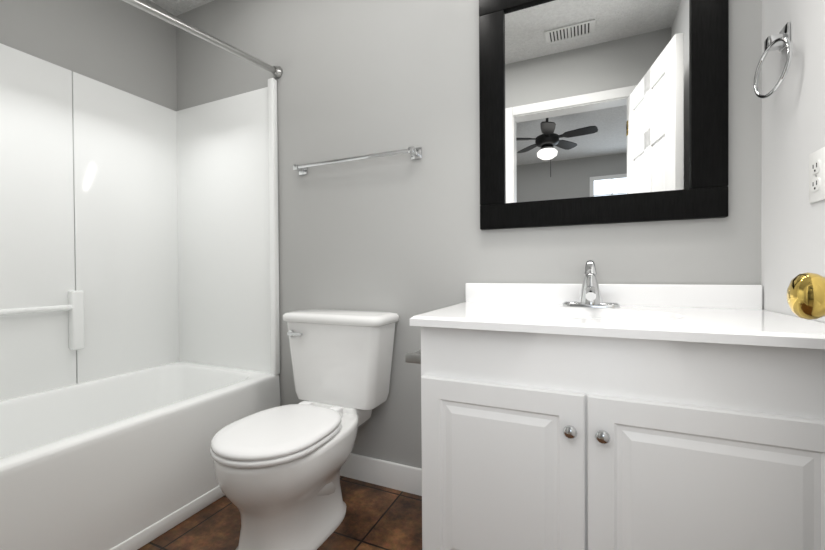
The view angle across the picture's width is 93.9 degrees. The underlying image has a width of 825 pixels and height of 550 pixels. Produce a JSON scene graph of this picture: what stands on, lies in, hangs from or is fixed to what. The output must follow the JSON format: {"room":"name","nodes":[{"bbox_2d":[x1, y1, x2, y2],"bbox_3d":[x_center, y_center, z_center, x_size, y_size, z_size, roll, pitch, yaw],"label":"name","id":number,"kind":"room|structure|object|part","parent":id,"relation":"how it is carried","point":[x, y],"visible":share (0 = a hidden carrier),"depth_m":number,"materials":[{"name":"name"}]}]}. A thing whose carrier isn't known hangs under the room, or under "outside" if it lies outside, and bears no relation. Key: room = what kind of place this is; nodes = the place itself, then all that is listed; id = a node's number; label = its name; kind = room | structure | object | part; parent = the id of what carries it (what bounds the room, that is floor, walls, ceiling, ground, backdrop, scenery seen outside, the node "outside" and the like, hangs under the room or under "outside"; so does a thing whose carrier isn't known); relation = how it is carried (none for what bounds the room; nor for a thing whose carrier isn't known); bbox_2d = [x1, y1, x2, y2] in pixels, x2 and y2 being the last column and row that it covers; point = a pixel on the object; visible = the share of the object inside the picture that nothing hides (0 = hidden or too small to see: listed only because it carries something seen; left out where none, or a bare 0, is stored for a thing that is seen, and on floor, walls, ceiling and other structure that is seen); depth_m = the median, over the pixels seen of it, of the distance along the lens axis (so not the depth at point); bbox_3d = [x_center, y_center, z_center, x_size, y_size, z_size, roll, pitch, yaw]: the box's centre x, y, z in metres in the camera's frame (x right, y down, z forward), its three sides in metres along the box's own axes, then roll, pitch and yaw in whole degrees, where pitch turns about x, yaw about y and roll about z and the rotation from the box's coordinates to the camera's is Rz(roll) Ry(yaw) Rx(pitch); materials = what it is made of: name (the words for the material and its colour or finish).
{"room":"bathroom","nodes":[
{"label":"bathroom","id":0,"kind":"room"},
{"bbox_2d":[0,0,176,110],"bbox_3d":[-1.718,-0.276,1.598,0.100,2.440,1.483,0,1,24],"label":"wall","id":1,"kind":"structure","parent":0,"point":[124,46],"depth_m":1.90,"materials":[{"name":"grey paint"}]},
{"bbox_2d":[150,0,213,15],"bbox_3d":[-0.449,-1.550,1.066,2.857,0.100,1.583,0,1,24],"label":"ceiling","id":2,"kind":"structure","parent":0,"point":[176,7],"depth_m":2.14,"materials":[{"name":"white paint"}]},
{"bbox_2d":[138,476,421,549],"bbox_3d":[-0.432,0.990,1.091,2.857,0.100,1.583,0,1,24],"label":"floor","id":3,"kind":"structure","parent":0,"point":[377,517],"depth_m":1.44,"materials":[{"name":"brown tile"}]},
{"bbox_2d":[0,43,279,549],"bbox_3d":[-1.293,-0.013,1.474,0.771,1.910,1.362,0,1,24],"label":"bathtub","id":4,"kind":"object","parent":3,"relation":"on","point":[139,314],"visible":0.94,"depth_m":1.81,"materials":[{"name":"white plastic"}]},
{"bbox_3d":[-1.541,0.206,1.765,0.047,0.270,0.044,0,1,24],"label":"grab post","id":5,"kind":"part","parent":4,"relation":"part of","materials":[{"name":"white plastic"}]},
{"bbox_2d":[0,360,279,549],"bbox_3d":[-1.290,0.723,1.482,0.767,0.437,1.362,0,1,24],"label":"basin","id":6,"kind":"object","parent":4,"relation":"in","point":[117,460],"depth_m":1.42,"materials":[{"name":"white ceramic"}]},
{"bbox_2d":[210,309,398,549],"bbox_3d":[-0.407,0.550,1.444,0.490,0.773,0.693,0,1,24],"label":"toilet","id":7,"kind":"object","parent":3,"relation":"on","point":[277,471],"visible":1,"depth_m":1.35,"materials":[{"name":"white ceramic"}]},
{"bbox_3d":[-0.459,0.550,1.330,0.366,0.020,0.443,0,1,24],"label":"seat","id":8,"kind":"part","parent":7,"relation":"part of","materials":[{"name":"white plastic"}]},
{"bbox_3d":[-0.459,0.527,1.330,0.362,0.024,0.439,0,1,24],"label":"lid","id":9,"kind":"part","parent":7,"relation":"part of","materials":[{"name":"white plastic"}]},
{"bbox_3d":[-0.433,0.748,1.387,0.374,0.377,0.553,0,1,24],"label":"bowl","id":10,"kind":"part","parent":7,"relation":"part of","materials":[{"name":"white ceramic"}]},
{"bbox_3d":[-0.496,0.250,1.625,0.078,0.014,0.011,0,1,24],"label":"lever arm","id":11,"kind":"part","parent":7,"relation":"part of"},
{"bbox_3d":[-0.311,0.180,1.660,0.490,0.040,0.212,0,1,24],"label":"tank lid","id":12,"kind":"part","parent":7,"relation":"part of","materials":[{"name":"white ceramic"}]},
{"bbox_3d":[-0.309,0.368,1.663,0.464,0.335,0.188,0,1,24],"label":"tank","id":13,"kind":"part","parent":7,"relation":"part of","materials":[{"name":"white ceramic"}]},
{"bbox_2d":[405,260,824,549],"bbox_3d":[0.499,0.443,1.120,0.974,0.980,0.549,0,1,24],"label":"bathroom vanity","id":14,"kind":"object","parent":3,"relation":"on","point":[590,413],"visible":1,"depth_m":0.89,"materials":[{"name":"white painted wood"},{"name":"white cultured marble"},{"name":"brushed nickel"}]},
{"bbox_3d":[0.011,0.247,1.144,0.066,0.026,0.024,0,1,24],"label":"post","id":15,"kind":"part","parent":14,"relation":"part of","materials":[{"name":"silver metal"}]},
{"bbox_3d":[0.218,0.551,0.995,0.415,0.540,0.020,0,1,24],"label":"door","id":16,"kind":"part","parent":14,"relation":"part of","materials":[{"name":"white wood"}]},
{"bbox_3d":[0.368,0.364,0.899,0.031,0.031,0.029,0,1,24],"label":"knob","id":17,"kind":"part","parent":14,"relation":"part of","materials":[{"name":"silver metal"}]},
{"bbox_3d":[0.430,0.364,0.871,0.031,0.031,0.029,0,1,24],"label":"knob","id":18,"kind":"part","parent":14,"relation":"part of","materials":[{"name":"silver metal"}]},
{"bbox_2d":[409,301,824,356],"bbox_3d":[0.523,0.169,1.105,0.917,0.125,0.549,0,1,24],"label":"countertop","id":19,"kind":"structure","parent":14,"relation":"on","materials":[{"name":"white stone"}]},
{"bbox_2d":[562,260,620,307],"bbox_3d":[0.575,0.028,1.245,0.176,0.154,0.161,0,1,24],"label":"faucet","id":20,"kind":"object","parent":19,"relation":"on","point":[590,296],"depth_m":1.26,"materials":[{"name":"silver metal"}]},
{"bbox_3d":[0.625,0.550,0.811,0.467,0.540,0.020,0,1,24],"label":"door","id":21,"kind":"part","parent":14,"relation":"part of","materials":[{"name":"white wood"}]},
{"bbox_2d":[176,0,761,468],"bbox_3d":[-0.137,-0.289,1.755,2.857,2.440,0.100,0,1,24],"label":"wall","id":22,"kind":"structure","parent":0,"point":[404,236],"depth_m":1.66,"materials":[{"name":"grey paint"}]},
{"bbox_2d":[122,0,281,77],"bbox_3d":[-0.993,-0.963,1.339,0.058,0.146,1.349,0,1,28],"label":"shower rod","id":23,"kind":"object","parent":22,"relation":"attached to","point":[276,71],"visible":1,"depth_m":1.57,"materials":[{"name":"silver metal"}]},
{"bbox_2d":[293,147,421,174],"bbox_3d":[-0.269,-0.511,1.722,0.648,0.048,0.061,0,1,24],"label":"towel bar","id":24,"kind":"object","parent":22,"relation":"attached to","point":[414,153],"visible":1,"depth_m":1.67,"materials":[{"name":"silver metal"}]},
{"bbox_3d":[-0.543,-0.510,1.842,0.024,0.026,0.055,0,1,24],"label":"post","id":25,"kind":"part","parent":24,"relation":"part of","materials":[{"name":"silver metal"}]},
{"bbox_3d":[-0.531,-0.510,1.870,0.048,0.048,0.007,0,1,24],"label":"plate","id":26,"kind":"part","parent":24,"relation":"part of","materials":[{"name":"silver metal"}]},
{"bbox_3d":[0.004,-0.511,1.596,0.024,0.026,0.055,0,1,24],"label":"post","id":27,"kind":"part","parent":24,"relation":"part of","materials":[{"name":"silver metal"}]},
{"bbox_3d":[0.016,-0.512,1.624,0.048,0.048,0.007,0,1,24],"label":"plate","id":28,"kind":"part","parent":24,"relation":"part of","materials":[{"name":"silver metal"}]},
{"bbox_2d":[340,453,421,495],"bbox_3d":[-0.221,0.876,1.746,0.974,0.112,0.013,0,1,24],"label":"baseboard","id":29,"kind":"structure","parent":22,"relation":"attached to","point":[397,476],"depth_m":1.70,"materials":[{"name":"white paint"}]},
{"bbox_2d":[479,0,728,229],"bbox_3d":[0.615,-0.633,1.340,0.771,0.913,0.028,0,1,24],"label":"mirror","id":30,"kind":"object","parent":22,"relation":"attached to","point":[591,112],"visible":1,"depth_m":1.32,"materials":[{"name":"black wood"}]},
{"bbox_3d":[0.306,-0.633,1.479,0.094,0.725,0.028,0,1,24],"label":"frame","id":31,"kind":"part","parent":30,"relation":"part of","materials":[{"name":"black wood"}]},
{"label":"glass","id":32,"kind":"part","parent":30,"relation":"part of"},
{"bbox_3d":[0.612,-1.043,1.336,0.771,0.094,0.028,0,1,24],"label":"frame","id":33,"kind":"part","parent":30,"relation":"part of","materials":[{"name":"black wood"}]},
{"bbox_3d":[0.618,-0.224,1.344,0.771,0.094,0.028,0,1,24],"label":"frame","id":34,"kind":"part","parent":30,"relation":"part of","materials":[{"name":"black wood"}]},
{"bbox_3d":[0.923,-0.634,1.202,0.094,0.725,0.028,0,1,24],"label":"frame","id":35,"kind":"part","parent":30,"relation":"part of","materials":[{"name":"black wood"}]},
{"bbox_2d":[465,283,762,309],"bbox_3d":[0.631,0.068,1.345,0.917,0.075,0.021,0,1,24],"label":"backsplash","id":36,"kind":"structure","parent":22,"relation":"attached to","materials":[{"name":"white stone"}]},
{"bbox_2d":[761,0,824,322],"bbox_3d":[0.796,-0.283,0.468,0.100,2.440,1.483,0,1,24],"label":"wall","id":37,"kind":"structure","parent":0,"point":[792,139],"depth_m":0.99,"materials":[{"name":"white paint"}]},
{"bbox_2d":[754,22,791,98],"bbox_3d":[0.949,-0.562,1.002,0.057,0.187,0.140,0,1,24],"label":"towel ring","id":38,"kind":"object","parent":37,"relation":"attached to","point":[780,41],"visible":1,"depth_m":1.01,"materials":[{"name":"silver metal"}]},
{"bbox_3d":[0.963,-0.617,1.024,0.037,0.032,0.028,0,1,24],"label":"post","id":39,"kind":"part","parent":38,"relation":"part of","materials":[{"name":"silver metal"}]},
{"bbox_3d":[0.983,-0.627,1.017,0.007,0.056,0.048,0,1,24],"label":"plate","id":40,"kind":"part","parent":38,"relation":"part of","materials":[{"name":"silver metal"}]},
{"bbox_2d":[809,147,824,203],"bbox_3d":[0.919,-0.226,0.875,0.009,0.116,0.072,0,1,24],"label":"electrical outlet plate","id":41,"kind":"object","parent":37,"relation":"attached to","point":[816,175],"visible":1,"depth_m":0.87,"materials":[{"name":"white plastic"}]},
{"bbox_3d":[0.497,-0.019,0.303,0.035,0.200,0.472,0,1,36],"label":"rail","id":42,"kind":"object","parent":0,"visible":0},
{"label":"stile","id":43,"kind":"object","parent":42,"relation":"attached to","visible":0},
{"bbox_2d":[786,272,824,319],"bbox_3d":[0.624,0.032,0.582,0.084,0.073,0.073,0,1,36],"label":"door knob","id":44,"kind":"object","parent":43,"relation":"attached to","point":[805,295],"visible":1,"depth_m":0.57,"materials":[{"name":"gold metal"}]}
]}

